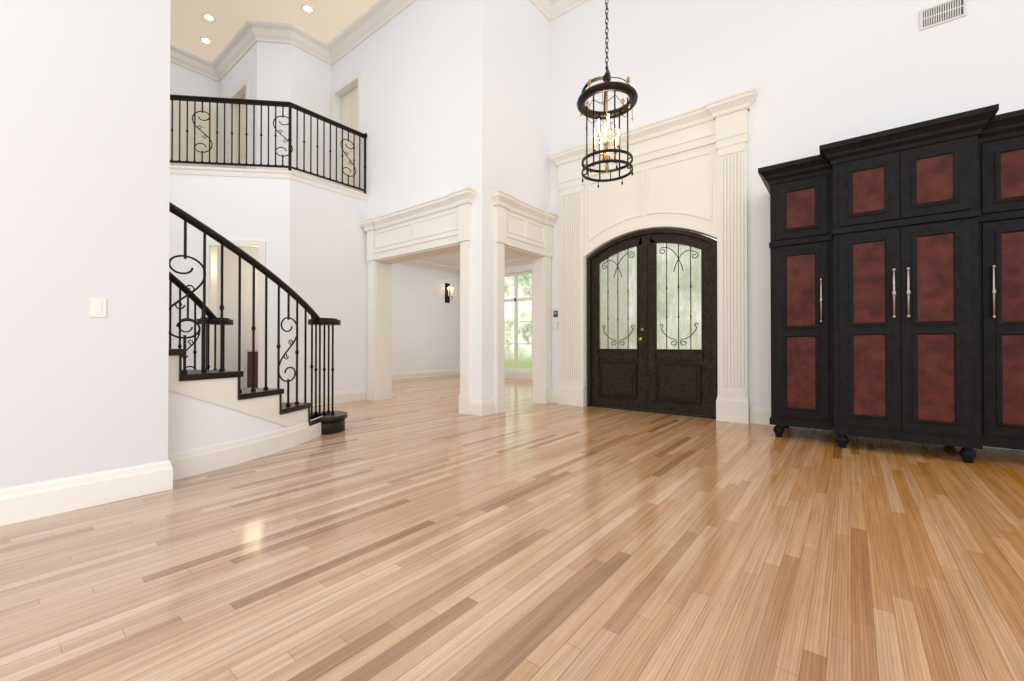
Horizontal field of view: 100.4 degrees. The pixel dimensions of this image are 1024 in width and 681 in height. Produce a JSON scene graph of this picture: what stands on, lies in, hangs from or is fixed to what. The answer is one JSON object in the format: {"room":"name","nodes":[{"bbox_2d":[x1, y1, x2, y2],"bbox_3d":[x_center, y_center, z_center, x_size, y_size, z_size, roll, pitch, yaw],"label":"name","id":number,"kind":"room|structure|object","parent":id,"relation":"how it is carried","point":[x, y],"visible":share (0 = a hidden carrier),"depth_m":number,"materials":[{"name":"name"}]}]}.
{"room":"house entrance hall","nodes":[
{"label":"house entrance hall","id":0,"kind":"room"},
{"bbox_2d":[169,174,367,212],"bbox_3d":[-6.664,-2.361,4.979,3.610,0.312,9.500,0,-1,38],"label":"floor","id":1,"kind":"structure","parent":0,"point":[245,184],"depth_m":6.29,"materials":[{"name":"white paint"}]},
{"bbox_2d":[170,94,281,167],"bbox_3d":[-4.875,-3.041,6.234,2.130,1.064,2.202,0,-1,38],"label":"balcony railing","id":2,"kind":"object","parent":1,"relation":"on","point":[246,102],"depth_m":6.27,"materials":[{"name":"black metal"}]},
{"bbox_2d":[282,101,366,193],"bbox_3d":[-2.960,-3.048,6.863,0.090,1.089,1.387,0,-1,38],"label":"balcony railing","id":3,"kind":"object","parent":1,"relation":"on","point":[291,105],"depth_m":6.71,"materials":[{"name":"black metal"}]},
{"bbox_2d":[170,0,377,60],"bbox_3d":[-1.415,-5.578,1.715,16.300,0.100,11.270,0,-1,38],"label":"ceiling","id":4,"kind":"structure","parent":0,"point":[327,21],"depth_m":7.25,"materials":[{"name":"beige paint"}]},
{"bbox_2d":[200,37,210,43],"bbox_3d":[-5.595,-5.479,7.791,0.168,0.014,0.168,0,0,29],"label":"recessed light","id":5,"kind":"object","parent":4,"relation":"in","point":[203,39],"depth_m":7.78,"materials":[{"name":"white"}]},
{"bbox_2d":[203,13,214,20],"bbox_3d":[-5.140,-5.483,7.238,0.168,0.014,0.168,0,0,29],"label":"recessed light","id":6,"kind":"object","parent":4,"relation":"in","point":[207,16],"depth_m":7.23,"materials":[{"name":"white"}]},
{"bbox_2d":[302,4,312,12],"bbox_3d":[-3.374,-5.484,7.051,0.168,0.014,0.168,0,0,11],"label":"recessed light","id":7,"kind":"object","parent":4,"relation":"in","point":[305,7],"depth_m":7.04,"materials":[{"name":"white"}]},
{"bbox_2d":[577,0,637,187],"bbox_3d":[0.966,-3.575,4.351,0.608,3.870,0.608,0,-1,38],"label":"lantern chandelier","id":8,"kind":"object","parent":4,"relation":"hanging from","point":[608,84],"visible":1,"depth_m":4.30,"materials":[{"name":"black metal"}]},
{"bbox_2d":[415,251,524,267],"bbox_3d":[-1.028,-2.472,9.700,5.560,0.500,4.900,0,-1,38],"label":"ceiling","id":9,"kind":"structure","parent":0,"point":[452,259],"depth_m":11.50,"materials":[{"name":"white paint"}]},
{"bbox_2d":[0,375,1023,680],"bbox_3d":[-0.258,1.047,5.302,21.000,0.100,20.000,0,-1,38],"label":"floor","id":10,"kind":"structure","parent":0,"point":[418,529],"depth_m":1.89,"materials":[{"name":"brown wood"}]},
{"bbox_2d":[246,349,257,387],"bbox_3d":[-4.231,0.583,7.627,0.756,0.860,0.520,0,0,-7],"label":"bathroom vanity","id":11,"kind":"object","parent":10,"relation":"on","point":[249,368],"visible":0.12,"depth_m":7.35,"materials":[{"name":"brown wood"}]},
{"bbox_2d":[168,202,347,479],"bbox_3d":[-4.336,-1.279,3.433,3.693,4.526,5.284,0,-1,38],"label":"staircase","id":12,"kind":"structure","parent":10,"relation":"on","point":[220,418],"depth_m":3.48,"materials":[{"name":"white paint"}]},
{"bbox_2d":[758,104,1023,462],"bbox_3d":[3.579,-0.405,3.971,2.150,2.785,0.995,0,-1,38],"label":"armoire","id":13,"kind":"object","parent":10,"relation":"on","point":[897,278],"visible":1,"depth_m":3.62,"materials":[{"name":"black wood"}]},
{"bbox_2d":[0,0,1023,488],"bbox_3d":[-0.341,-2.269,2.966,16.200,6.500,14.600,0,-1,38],"label":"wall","id":14,"kind":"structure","parent":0,"point":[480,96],"depth_m":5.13,"materials":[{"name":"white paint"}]},
{"bbox_2d":[89,298,105,316],"bbox_3d":[-2.476,-0.197,2.552,0.010,0.114,0.072,0,-1,38],"label":"light switch","id":15,"kind":"object","parent":14,"relation":"attached to","point":[97,307],"visible":1,"depth_m":2.55,"materials":[{"name":"white plastic"}]},
{"bbox_2d":[170,90,218,166],"bbox_3d":[-6.158,-3.582,8.275,0.020,2.200,0.880,0,-1,38],"label":"door frame","id":16,"kind":"structure","parent":14,"relation":"attached to","point":[205,105],"depth_m":8.35,"materials":[{"name":"white wood"}]},
{"bbox_2d":[202,239,265,387],"bbox_3d":[-4.062,-0.231,6.234,0.666,2.470,0.630,0,-1,38],"label":"door frame","id":17,"kind":"structure","parent":14,"relation":"attached to","point":[211,252],"depth_m":6.24,"materials":[{"name":"white wood"}]},
{"bbox_2d":[227,77,248,168],"bbox_3d":[-5.126,-3.604,7.967,0.980,2.240,0.020,0,-1,38],"label":"door frame","id":18,"kind":"structure","parent":14,"relation":"attached to","point":[245,82],"depth_m":7.84,"materials":[{"name":"white wood"}]},
{"bbox_2d":[331,70,361,191],"bbox_3d":[-3.024,-3.606,7.769,0.980,2.240,0.020,0,-1,38],"label":"door frame","id":19,"kind":"structure","parent":14,"relation":"attached to","point":[358,75],"depth_m":7.67,"materials":[{"name":"white wood"}]},
{"bbox_2d":[170,0,587,273],"bbox_3d":[-0.255,-3.814,2.973,15.860,3.410,14.100,0,-1,38],"label":"crown molding","id":20,"kind":"structure","parent":14,"relation":"attached to","point":[365,25],"depth_m":7.43,"materials":[{"name":"white wood"}]},
{"bbox_2d":[445,283,452,302],"bbox_3d":[-1.867,-1.412,12.655,0.164,0.580,0.190,0,-1,38],"label":"sconce","id":21,"kind":"object","parent":14,"relation":"attached to","point":[447,292],"visible":0.98,"depth_m":12.67,"materials":[{"name":"black metal"}]},
{"bbox_2d":[0,369,1023,525],"bbox_3d":[-0.036,0.884,2.766,15.300,0.190,14.100,0,-1,38],"label":"baseboard","id":22,"kind":"structure","parent":14,"relation":"attached to","point":[20,503],"depth_m":2.59,"materials":[{"name":"white"}]},
{"bbox_2d":[505,266,532,375],"bbox_3d":[0.095,-0.508,11.716,2.400,2.900,0.125,0,-1,38],"label":"dining window","id":23,"kind":"structure","parent":14,"relation":"in","point":[515,370],"depth_m":11.70,"materials":[{"name":"white wood"}]},
{"bbox_2d":[553,322,557,328],"bbox_3d":[0.704,-0.242,6.895,0.090,0.120,0.021,0,-1,38],"label":"switch","id":24,"kind":"object","parent":14,"relation":"attached to","point":[555,324],"depth_m":6.88,"materials":[{"name":"grey plastic"}]},
{"bbox_2d":[553,311,557,316],"bbox_3d":[0.704,-0.432,6.897,0.070,0.100,0.020,0,-1,38],"label":"switch","id":25,"kind":"object","parent":14,"relation":"attached to","point":[555,313],"depth_m":6.89,"materials":[{"name":"grey plastic"}]},
{"bbox_2d":[587,229,717,418],"bbox_3d":[1.904,-0.273,6.027,1.840,2.550,0.192,0,-1,38],"label":"front door","id":26,"kind":"structure","parent":14,"relation":"in","point":[646,375],"depth_m":5.96,"materials":[{"name":"wood"}]},
{"bbox_2d":[920,0,966,30],"bbox_3d":[4.194,-3.191,4.155,0.320,0.200,0.012,0,-1,38],"label":"air vent","id":27,"kind":"object","parent":14,"relation":"in","point":[940,13],"visible":1,"depth_m":4.16,"materials":[{"name":"grey metal"}]},
{"label":"outside","id":28,"kind":"structure","parent":0,"visible":0},
{"bbox_2d":[505,235,716,368],"bbox_3d":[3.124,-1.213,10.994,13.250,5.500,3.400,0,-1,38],"label":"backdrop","id":29,"kind":"structure","parent":28,"point":[524,328],"depth_m":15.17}
]}

